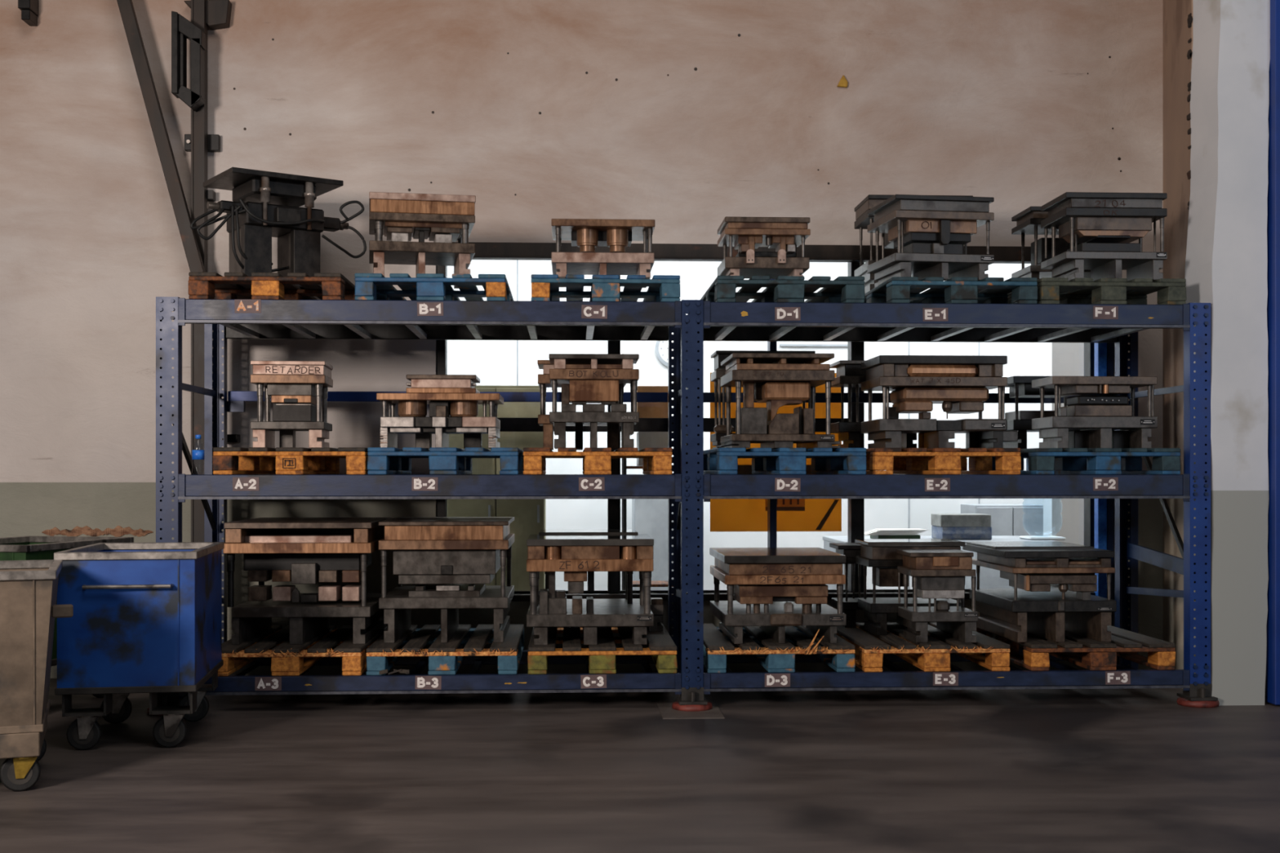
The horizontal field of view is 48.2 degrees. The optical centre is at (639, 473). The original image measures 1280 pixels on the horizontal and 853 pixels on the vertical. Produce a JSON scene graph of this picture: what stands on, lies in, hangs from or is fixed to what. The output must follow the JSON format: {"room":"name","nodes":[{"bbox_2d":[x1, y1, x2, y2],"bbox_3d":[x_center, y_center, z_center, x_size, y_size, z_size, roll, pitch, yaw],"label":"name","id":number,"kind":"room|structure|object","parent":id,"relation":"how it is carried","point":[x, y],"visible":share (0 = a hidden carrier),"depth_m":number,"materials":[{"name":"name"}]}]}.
{"room":"factory storage area","nodes":[
{"label":"factory storage area","id":0,"kind":"room"},
{"bbox_2d":[0,0,1163,678],"bbox_3d":[-2.703,-1.980,9.011,12.164,6.500,0.240,0,0,-3],"label":"wall","id":1,"kind":"structure","parent":0,"point":[998,100],"depth_m":8.97,"materials":[{"name":"paint"}]},
{"bbox_2d":[17,0,39,26],"bbox_3d":[-3.744,-2.841,8.755,0.073,0.161,0.150,0,0,-3],"label":"wall hook","id":2,"kind":"object","parent":1,"relation":"attached to","point":[29,9],"visible":1,"depth_m":8.71,"materials":[{"name":"black metal"}]},
{"bbox_2d":[116,0,231,542],"bbox_3d":[-3.073,-1.642,8.730,1.086,5.824,0.275,0,0,-3],"label":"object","id":3,"kind":"object","parent":1,"relation":"attached to","point":[213,14],"visible":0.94,"depth_m":8.69,"materials":[{"name":"metal"}]},
{"bbox_2d":[222,434,239,442],"bbox_3d":[-2.533,-0.215,8.858,0.096,0.051,0.078,0,0,-3],"label":"junction box","id":4,"kind":"object","parent":1,"relation":"attached to","point":[230,437],"visible":0.6,"depth_m":8.82,"materials":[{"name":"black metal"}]},
{"bbox_2d":[435,242,1115,626],"bbox_3d":[0.867,-0.085,9.142,4.351,2.710,0.360,0,0,-3],"label":"window","id":5,"kind":"structure","parent":1,"relation":"in","point":[1099,357],"depth_m":9.05,"materials":[{"name":"metal"}]},
{"bbox_2d":[710,372,841,531],"bbox_3d":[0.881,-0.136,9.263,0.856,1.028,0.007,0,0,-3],"label":"machine","id":6,"kind":"object","parent":5,"relation":"attached to","point":[726,514],"visible":0.36,"depth_m":9.26,"materials":[{"name":"metal"}]},
{"bbox_2d":[837,75,848,88],"bbox_3d":[1.286,-2.486,9.073,0.068,0.076,0.022,0,0,-3],"label":"warning sign","id":7,"kind":"object","parent":1,"relation":"attached to","point":[843,82],"visible":1,"depth_m":9.06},
{"bbox_2d":[0,678,1279,852],"bbox_3d":[-1.084,1.320,4.854,15.000,0.100,22.500,0,0,-3],"label":"floor","id":8,"kind":"structure","parent":0,"point":[1126,770],"depth_m":6.03,"materials":[{"name":"grey concrete"}]},
{"bbox_2d":[0,560,73,791],"bbox_3d":[-2.737,0.828,5.913,0.742,0.884,0.774,0,0,-20],"label":"cart","id":9,"kind":"object","parent":8,"relation":"on","point":[28,608],"visible":1,"depth_m":5.66,"materials":[{"name":"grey metal"}]},
{"bbox_2d":[0,568,58,726],"bbox_3d":[-2.765,0.703,5.903,0.660,0.594,0.750,0,0,-20],"label":"tub","id":10,"kind":"object","parent":9,"relation":"in","point":[28,608],"depth_m":5.65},
{"bbox_2d":[0,536,133,697],"bbox_3d":[-3.327,0.818,7.763,0.684,0.905,0.974,0,0,12],"label":"cart","id":11,"kind":"object","parent":8,"relation":"on","point":[19,548],"visible":0.09,"depth_m":7.51,"materials":[{"name":"green metal"}]},
{"bbox_2d":[0,542,71,659],"bbox_3d":[-3.327,0.677,7.763,0.660,0.585,0.950,0,0,12],"label":"tub","id":12,"kind":"object","parent":11,"relation":"in","point":[9,551],"depth_m":7.35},
{"bbox_2d":[41,525,153,537],"bbox_3d":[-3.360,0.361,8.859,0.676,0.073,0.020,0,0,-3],"label":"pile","id":13,"kind":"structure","parent":11,"relation":"in","point":[118,531],"depth_m":8.85,"materials":[{"name":"metal"}]},
{"bbox_2d":[53,542,224,750],"bbox_3d":[-2.399,0.814,6.921,0.624,0.912,0.961,0,0,-9],"label":"cart","id":14,"kind":"object","parent":8,"relation":"on","point":[147,617],"visible":1,"depth_m":6.51,"materials":[{"name":"blue metal"}]},
{"bbox_2d":[57,549,222,688],"bbox_3d":[-2.402,0.674,6.939,0.600,0.592,0.900,0,0,-9],"label":"tub","id":15,"kind":"object","parent":14,"relation":"in","point":[171,637],"depth_m":6.50,"materials":[{"name":"blue metal"}]},
{"bbox_2d":[447,385,546,591],"bbox_3d":[-0.990,0.337,9.929,0.664,1.867,0.470,0,0,-3],"label":"storage cabinet","id":16,"kind":"object","parent":8,"relation":"on","point":[529,514],"visible":0.34,"depth_m":9.72,"materials":[{"name":"metal"}]},
{"bbox_2d":[622,457,673,590],"bbox_3d":[0.121,0.470,9.827,0.480,1.600,0.320,0,0,-3],"label":"shelf","id":17,"kind":"object","parent":8,"relation":"on","point":[661,583],"visible":0.11,"depth_m":9.66,"materials":[{"name":"black metal"}]},
{"bbox_2d":[636,386,668,417],"bbox_3d":[0.085,-0.449,9.815,0.221,0.280,0.300,0,0,-3],"label":"cardboard box","id":18,"kind":"object","parent":17,"relation":"on","point":[646,410],"visible":0.32,"depth_m":9.66,"materials":[{"name":"brown cardboard"}]},
{"bbox_2d":[636,431,668,466],"bbox_3d":[0.094,-0.165,9.816,0.221,0.231,0.300,0,0,-3],"label":"plastic crate","id":19,"kind":"object","parent":17,"relation":"on","point":[644,439],"visible":0.5,"depth_m":9.66,"materials":[{"name":"grey plastic"}]},
{"bbox_2d":[631,498,673,590],"bbox_3d":[0.168,0.684,12.412,0.453,1.172,0.520,0,0,-3],"label":"storage cabinet","id":20,"kind":"object","parent":8,"relation":"on","point":[650,517],"visible":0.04,"depth_m":12.17,"materials":[{"name":"grey metal"}]},
{"bbox_2d":[146,296,1219,716],"bbox_3d":[0.257,0.170,8.194,5.780,2.200,1.205,0,0,-3],"label":"rack","id":21,"kind":"object","parent":8,"relation":"on","point":[687,488],"visible":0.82,"depth_m":7.73,"materials":[{"name":"blue metal"}]},
{"bbox_2d":[191,435,204,459],"bbox_3d":[-2.342,-0.099,7.578,0.064,0.209,0.064,0,0,-3],"label":"water bottle","id":22,"kind":"object","parent":21,"relation":"on","point":[196,454],"visible":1,"depth_m":7.55,"materials":[{"name":"plastic"}]},
{"bbox_2d":[188,271,355,299],"bbox_3d":[-2.019,-0.993,8.183,0.803,0.144,1.200,0,0,-3],"label":"wooden pallet","id":23,"kind":"object","parent":21,"relation":"on","point":[202,285],"visible":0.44,"depth_m":7.60,"materials":[{"name":"brown wood"}]},
{"bbox_2d":[190,167,366,289],"bbox_3d":[-2.125,-1.379,8.283,1.037,0.628,0.540,0,0,-35],"label":"die","id":24,"kind":"object","parent":23,"relation":"on","point":[264,205],"visible":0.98,"depth_m":8.14,"materials":[{"name":"metal"}]},
{"bbox_2d":[212,447,368,474],"bbox_3d":[-1.891,-0.065,8.186,0.805,0.144,1.206,0,0,-3],"label":"wooden pallet","id":25,"kind":"object","parent":21,"relation":"on","point":[226,460],"visible":0.84,"depth_m":7.61,"materials":[{"name":"brown wood"}]},
{"bbox_2d":[250,360,333,448],"bbox_3d":[-1.915,-0.371,7.887,0.395,0.468,0.380,0,0,-6],"label":"die","id":26,"kind":"object","parent":25,"relation":"on","point":[297,390],"visible":0.98,"depth_m":7.74,"materials":[{"name":"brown metal"}]},
{"bbox_2d":[211,624,387,676],"bbox_3d":[-1.911,1.004,8.179,0.801,0.148,1.218,0,0,-3],"label":"wooden pallet","id":27,"kind":"object","parent":21,"relation":"on","point":[287,660],"visible":0.78,"depth_m":7.66,"materials":[{"name":"orange wood"}]},
{"bbox_2d":[222,517,391,644],"bbox_3d":[-1.903,0.601,8.223,0.838,0.665,0.910,0,0,-3],"label":"die","id":28,"kind":"object","parent":27,"relation":"on","point":[296,550],"visible":0.86,"depth_m":7.88,"materials":[{"name":"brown metal"}]},
{"bbox_2d":[379,669,408,674],"bbox_3d":[-1.307,1.056,7.605,0.157,0.028,0.018,0,0,-6],"label":"scraps","id":29,"kind":"object","parent":21,"relation":"on","point":[385,671],"visible":1,"depth_m":7.60,"materials":[{"name":"grey metal"}]},
{"bbox_2d":[354,273,514,301],"bbox_3d":[-1.148,-0.993,8.224,0.805,0.144,1.200,0,0,-3],"label":"wooden pallet","id":30,"kind":"object","parent":21,"relation":"on","point":[368,286],"visible":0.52,"depth_m":7.64,"materials":[{"name":"blue wood"}]},
{"bbox_2d":[368,191,475,288],"bbox_3d":[-1.222,-1.290,7.988,0.571,0.449,0.500,0,0,-11],"label":"die","id":31,"kind":"object","parent":30,"relation":"on","point":[443,219],"visible":0.97,"depth_m":7.77,"materials":[{"name":"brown metal"}]},
{"bbox_2d":[366,624,524,675],"bbox_3d":[-1.085,1.006,8.219,0.804,0.144,1.218,0,0,-3],"label":"wooden pallet","id":32,"kind":"object","parent":21,"relation":"on","point":[444,658],"visible":0.95,"depth_m":7.72,"materials":[{"name":"blue wood"}]},
{"bbox_2d":[378,516,514,643],"bbox_3d":[-1.099,0.600,8.272,0.710,0.667,0.850,0,0,-3],"label":"die","id":33,"kind":"object","parent":32,"relation":"on","point":[451,561],"visible":1,"depth_m":7.89,"materials":[{"name":"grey metal"}]},
{"bbox_2d":[367,447,524,474],"bbox_3d":[-1.081,-0.065,8.228,0.802,0.144,1.200,0,0,-3],"label":"wooden pallet","id":34,"kind":"object","parent":21,"relation":"on","point":[380,460],"visible":0.93,"depth_m":7.64,"materials":[{"name":"blue wood"}]},
{"bbox_2d":[376,374,503,448],"bbox_3d":[-1.100,-0.336,7.941,0.660,0.398,0.490,0,0,-3],"label":"die","id":35,"kind":"object","parent":34,"relation":"on","point":[453,400],"visible":0.98,"depth_m":7.77,"materials":[{"name":"brown metal"}]},
{"bbox_2d":[523,447,672,474],"bbox_3d":[-0.254,-0.065,8.267,0.806,0.144,1.200,0,0,-3],"label":"wooden pallet","id":36,"kind":"object","parent":21,"relation":"on","point":[596,460],"visible":0.97,"depth_m":7.67,"materials":[{"name":"orange wood"}]},
{"bbox_2d":[537,360,626,449],"bbox_3d":[-0.341,-0.392,8.383,0.510,0.510,0.400,0,0,-3],"label":"die","id":37,"kind":"object","parent":36,"relation":"on","point":[544,382],"visible":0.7,"depth_m":8.20,"materials":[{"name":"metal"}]},
{"bbox_2d":[548,353,639,448],"bbox_3d":[-0.257,-0.392,7.926,0.489,0.509,0.362,0,0,-3],"label":"die","id":38,"kind":"object","parent":36,"relation":"on","point":[591,378],"visible":0.99,"depth_m":7.77,"materials":[{"name":"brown metal"}]},
{"bbox_2d":[527,623,677,674],"bbox_3d":[-0.229,1.006,8.269,0.806,0.144,1.200,0,0,-3],"label":"wooden pallet","id":39,"kind":"object","parent":21,"relation":"on","point":[660,646],"visible":0.79,"depth_m":7.69,"materials":[{"name":"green wood"}]},
{"bbox_2d":[526,533,653,644],"bbox_3d":[-0.284,0.645,8.053,0.690,0.575,0.624,0,0,-3],"label":"die","id":40,"kind":"object","parent":39,"relation":"on","point":[580,554],"visible":1,"depth_m":7.76,"materials":[{"name":"metal"}]},
{"bbox_2d":[538,529,663,631],"bbox_3d":[-0.236,0.640,8.609,0.732,0.586,0.420,0,0,-3],"label":"die","id":41,"kind":"object","parent":39,"relation":"on","point":[656,603],"visible":0.26,"depth_m":8.45,"materials":[{"name":"metal"}]},
{"bbox_2d":[531,274,679,302],"bbox_3d":[-0.212,-0.993,8.269,0.802,0.144,1.200,0,0,-3],"label":"wooden pallet","id":42,"kind":"object","parent":21,"relation":"on","point":[544,287],"visible":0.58,"depth_m":7.68,"materials":[{"name":"blue wood"}]},
{"bbox_2d":[551,218,654,288],"bbox_3d":[-0.210,-1.221,7.989,0.562,0.312,0.480,0,0,-3],"label":"die","id":43,"kind":"object","parent":42,"relation":"on","point":[587,234],"visible":0.95,"depth_m":7.81,"materials":[{"name":"brown metal"}]},
{"bbox_2d":[703,622,855,673],"bbox_3d":[0.736,0.960,8.305,0.804,0.235,1.220,0,0,-3],"label":"wooden pallet","id":44,"kind":"object","parent":21,"relation":"on","point":[773,656],"visible":0.87,"depth_m":7.74,"materials":[{"name":"blue wood"}]},
{"bbox_2d":[709,547,846,644],"bbox_3d":[0.774,0.692,8.214,0.669,0.483,0.865,0,0,-3],"label":"die","id":45,"kind":"object","parent":44,"relation":"on","point":[773,589],"visible":1,"depth_m":7.83,"materials":[{"name":"metal"}]},
{"bbox_2d":[700,275,865,302],"bbox_3d":[0.788,-0.993,8.317,0.807,0.144,1.200,0,0,-3],"label":"wooden pallet","id":46,"kind":"object","parent":21,"relation":"on","point":[785,289],"visible":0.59,"depth_m":7.73,"materials":[{"name":"teal wood"}]},
{"bbox_2d":[717,216,810,279],"bbox_3d":[0.688,-1.231,7.989,0.468,0.332,0.446,0,0,-3],"label":"die","id":47,"kind":"object","parent":46,"relation":"on","point":[745,234],"visible":0.96,"depth_m":7.81,"materials":[{"name":"brown metal"}]},
{"bbox_2d":[703,448,866,474],"bbox_3d":[0.798,-0.065,8.318,0.805,0.144,1.200,0,0,-3],"label":"wooden pallet","id":48,"kind":"object","parent":21,"relation":"on","point":[717,460],"visible":0.92,"depth_m":7.74,"materials":[{"name":"blue wood"}]},
{"bbox_2d":[711,350,815,448],"bbox_3d":[0.732,-0.430,8.600,0.594,0.586,0.330,0,0,-3],"label":"die","id":49,"kind":"object","parent":48,"relation":"on","point":[719,356],"visible":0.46,"depth_m":8.47,"materials":[{"name":"metal"}]},
{"bbox_2d":[720,353,840,448],"bbox_3d":[0.784,-0.395,8.085,0.598,0.515,0.624,0,0,-3],"label":"die","id":50,"kind":"object","parent":48,"relation":"on","point":[777,380],"visible":1,"depth_m":7.82,"materials":[{"name":"brown metal"}]},
{"bbox_2d":[835,622,1010,671],"bbox_3d":[1.585,1.004,8.346,0.804,0.147,1.220,0,0,-3],"label":"wooden pallet","id":51,"kind":"object","parent":21,"relation":"on","point":[934,655],"visible":0.8,"depth_m":7.83,"materials":[{"name":"orange wood"}]},
{"bbox_2d":[829,542,913,627],"bbox_3d":[1.438,0.684,8.769,0.505,0.498,0.300,0,0,-3],"label":"die","id":52,"kind":"object","parent":51,"relation":"on","point":[851,550],"visible":0.42,"depth_m":8.63,"materials":[{"name":"black metal"}]},
{"bbox_2d":[854,538,964,635],"bbox_3d":[1.581,0.664,8.405,0.566,0.537,0.380,0,0,-3],"label":"die","id":53,"kind":"object","parent":51,"relation":"on","point":[881,555],"visible":0.62,"depth_m":8.26,"materials":[{"name":"metal"}]},
{"bbox_2d":[896,549,977,643],"bbox_3d":[1.664,0.684,8.007,0.381,0.497,0.344,0,0,-3],"label":"die","id":54,"kind":"object","parent":51,"relation":"on","point":[935,574],"visible":1,"depth_m":7.88,"materials":[{"name":"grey metal"}]},
{"bbox_2d":[865,448,1021,474],"bbox_3d":[1.645,-0.065,8.358,0.805,0.144,1.200,0,0,-3],"label":"wooden pallet","id":55,"kind":"object","parent":21,"relation":"on","point":[878,460],"visible":0.8,"depth_m":7.78,"materials":[{"name":"orange wood"}]},
{"bbox_2d":[830,360,916,448],"bbox_3d":[1.390,-0.399,8.567,0.470,0.524,0.360,0,0,-3],"label":"die","id":56,"kind":"object","parent":55,"relation":"on","point":[850,375],"visible":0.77,"depth_m":8.42,"materials":[{"name":"grey metal"}]},
{"bbox_2d":[861,355,1017,448],"bbox_3d":[1.709,-0.391,8.069,0.829,0.507,0.504,0,0,-3],"label":"die","id":57,"kind":"object","parent":55,"relation":"on","point":[962,384],"visible":0.96,"depth_m":7.85,"materials":[{"name":"metal"}]},
{"bbox_2d":[864,276,1037,303],"bbox_3d":[1.735,-0.993,8.363,0.806,0.144,1.200,0,0,-3],"label":"wooden pallet","id":58,"kind":"object","parent":21,"relation":"on","point":[895,289],"visible":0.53,"depth_m":7.78,"materials":[{"name":"teal wood"}]},
{"bbox_2d":[854,194,973,293],"bbox_3d":[1.638,-1.348,8.598,0.622,0.567,0.420,0,0,-3],"label":"die","id":59,"kind":"object","parent":58,"relation":"on","point":[863,220],"visible":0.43,"depth_m":8.47,"materials":[{"name":"metal"}]},
{"bbox_2d":[866,194,994,287],"bbox_3d":[1.633,-1.292,8.074,0.568,0.454,0.504,0,0,-9],"label":"die","id":60,"kind":"object","parent":58,"relation":"on","point":[930,233],"visible":0.97,"depth_m":7.88,"materials":[{"name":"metal"}]},
{"bbox_2d":[975,625,1175,671],"bbox_3d":[2.502,1.006,8.400,0.805,0.144,1.200,0,0,-3],"label":"wooden pallet","id":61,"kind":"object","parent":21,"relation":"on","point":[1090,654],"visible":0.63,"depth_m":7.83,"materials":[{"name":"orange wood"}]},
{"bbox_2d":[962,541,1116,642],"bbox_3d":[2.296,0.673,8.289,0.625,0.520,0.862,0,0,-3],"label":"die","id":62,"kind":"object","parent":61,"relation":"on","point":[1035,608],"visible":1,"depth_m":7.94,"materials":[{"name":"metal"}]},
{"bbox_2d":[991,448,1180,474],"bbox_3d":[2.530,-0.065,8.401,0.802,0.144,1.200,0,0,-3],"label":"wooden pallet","id":63,"kind":"object","parent":21,"relation":"on","point":[1038,460],"visible":0.83,"depth_m":7.82,"materials":[{"name":"teal wood"}]},
{"bbox_2d":[1001,376,1079,448],"bbox_3d":[2.398,-0.353,8.585,0.446,0.432,0.420,0,0,-3],"label":"die","id":64,"kind":"object","parent":63,"relation":"on","point":[1020,421],"visible":0.33,"depth_m":8.42,"materials":[{"name":"black metal"}]},
{"bbox_2d":[1031,376,1157,448],"bbox_3d":[2.574,-0.336,8.060,0.623,0.397,0.364,0,0,-3],"label":"die","id":65,"kind":"object","parent":63,"relation":"on","point":[1097,408],"visible":0.96,"depth_m":7.92,"materials":[{"name":"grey metal"}]},
{"bbox_2d":[1007,277,1186,304],"bbox_3d":[2.560,-0.993,8.402,0.806,0.144,1.200,0,0,-3],"label":"wooden pallet","id":66,"kind":"object","parent":21,"relation":"on","point":[1050,290],"visible":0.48,"depth_m":7.82,"materials":[{"name":"green wood"}]},
{"bbox_2d":[1011,206,1090,279],"bbox_3d":[2.533,-1.312,8.541,0.524,0.494,0.360,0,0,-3],"label":"die","id":67,"kind":"object","parent":66,"relation":"on","point":[1028,220],"visible":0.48,"depth_m":8.44,"materials":[{"name":"metal"}]},
{"bbox_2d":[1040,191,1167,280],"bbox_3d":[2.610,-1.303,8.052,0.575,0.475,0.424,0,0,-3],"label":"die","id":68,"kind":"object","parent":66,"relation":"on","point":[1104,224],"visible":0.99,"depth_m":7.89,"materials":[{"name":"metal"}]},
{"bbox_2d":[657,702,724,719],"bbox_3d":[0.267,1.268,7.632,0.321,0.004,0.480,0,0,-3],"label":"base plate","id":69,"kind":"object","parent":8,"relation":"on","point":[667,712],"depth_m":7.52,"materials":[{"name":"metal"}]},
{"bbox_2d":[822,535,1057,589],"bbox_3d":[2.126,0.870,10.264,1.483,0.800,0.900,0,0,-3],"label":"office desk","id":70,"kind":"object","parent":8,"relation":"on","point":[827,540],"visible":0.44,"depth_m":10.28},
{"bbox_2d":[870,534,919,538],"bbox_3d":[1.807,0.451,10.138,0.298,0.036,0.280,0,0,-3],"label":"binder","id":71,"kind":"object","parent":70,"relation":"on","point":[893,536],"visible":0.52,"depth_m":10.00,"materials":[{"name":"plastic"}]},
{"bbox_2d":[864,528,928,535],"bbox_3d":[1.792,0.413,10.073,0.456,0.036,0.250,0,0,-3],"label":"pile","id":72,"kind":"object","parent":71,"relation":"on","point":[902,531],"visible":0.94,"depth_m":9.99,"materials":[{"name":"white paper"}]},
{"bbox_2d":[931,525,991,539],"bbox_3d":[2.298,0.424,10.222,0.354,0.090,0.300,0,0,-3],"label":"carton","id":73,"kind":"object","parent":70,"relation":"on","point":[937,532],"visible":0.78,"depth_m":10.07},
{"bbox_2d":[931,513,991,526],"bbox_3d":[2.291,0.335,10.212,0.359,0.085,0.280,0,0,-3],"label":"carton","id":74,"kind":"object","parent":73,"relation":"on","point":[937,519],"visible":1,"depth_m":10.07,"materials":[{"name":"grey cardboard"}]},
{"bbox_2d":[1019,511,1066,540],"bbox_3d":[2.856,0.263,10.149,0.274,0.415,0.274,0,0,-3],"label":"water dispenser","id":75,"kind":"object","parent":70,"relation":"on","point":[1024,537],"visible":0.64,"depth_m":10.03,"materials":[{"name":"plastic"}]},
{"bbox_2d":[1019,535,1066,540],"bbox_3d":[2.856,0.460,10.149,0.260,0.020,0.260,0,0,-3],"label":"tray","id":76,"kind":"object","parent":75,"relation":"on","point":[1025,537],"depth_m":10.03,"materials":[{"name":"white plastic"}]},
{"bbox_2d":[960,503,1043,589],"bbox_3d":[3.177,0.772,12.457,0.637,0.997,0.520,0,0,-3],"label":"storage cabinet","id":77,"kind":"object","parent":8,"relation":"on","point":[1006,519],"visible":0.3,"depth_m":12.22,"materials":[{"name":"grey metal"}]},
{"bbox_2d":[447,259,1043,591],"bbox_3d":[1.379,-0.530,12.981,6.500,3.600,0.100,0,0,-3],"label":"wall","id":78,"kind":"structure","parent":0,"point":[494,362],"depth_m":12.89,"materials":[{"name":"white paint"}]},
{"bbox_2d":[655,332,673,367],"bbox_3d":[0.306,-1.120,12.848,0.340,0.340,0.023,0,0,-3],"label":"wall clock","id":79,"kind":"object","parent":78,"relation":"attached to","point":[661,347],"visible":0.28,"depth_m":12.84,"materials":[{"name":"paper"}]},
{"bbox_2d":[516,260,979,589],"bbox_3d":[0.995,-0.530,12.898,4.201,3.600,0.030,0,0,-3],"label":"trim","id":80,"kind":"structure","parent":78,"relation":"attached to","point":[780,344],"depth_m":12.90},
{"bbox_2d":[1043,342,1084,588],"bbox_3d":[3.290,-0.530,11.021,0.301,3.600,0.200,0,0,-3],"label":"wall partition","id":81,"kind":"structure","parent":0,"point":[1060,359],"depth_m":10.92,"materials":[{"name":"white paint"}]},
{"bbox_2d":[1163,0,1266,696],"bbox_3d":[4.664,-1.980,8.814,3.137,6.500,1.260,0,0,-3],"label":"wall","id":82,"kind":"structure","parent":0,"point":[1177,68],"depth_m":8.66,"materials":[{"name":"beige paint"}]},
{"bbox_2d":[1186,13,1192,209],"bbox_3d":[3.124,-1.105,8.123,0.026,4.225,0.032,0,0,-3],"label":"trim","id":83,"kind":"structure","parent":82,"relation":"attached to","point":[1189,20],"depth_m":8.12,"materials":[{"name":"metal"}]},
{"bbox_2d":[1184,0,1270,705],"bbox_3d":[3.276,-1.330,7.967,0.375,5.200,0.302,0,0,-3],"label":"wall column","id":84,"kind":"structure","parent":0,"point":[1226,260],"depth_m":7.82,"materials":[{"name":"paint"}]},
{"bbox_2d":[1266,0,1279,705],"bbox_3d":[3.948,-1.335,7.838,1.000,5.190,0.100,0,0,-3],"label":"post","id":85,"kind":"object","parent":84,"relation":"attached to","point":[1273,156],"visible":1,"depth_m":7.78,"materials":[{"name":"metal"}]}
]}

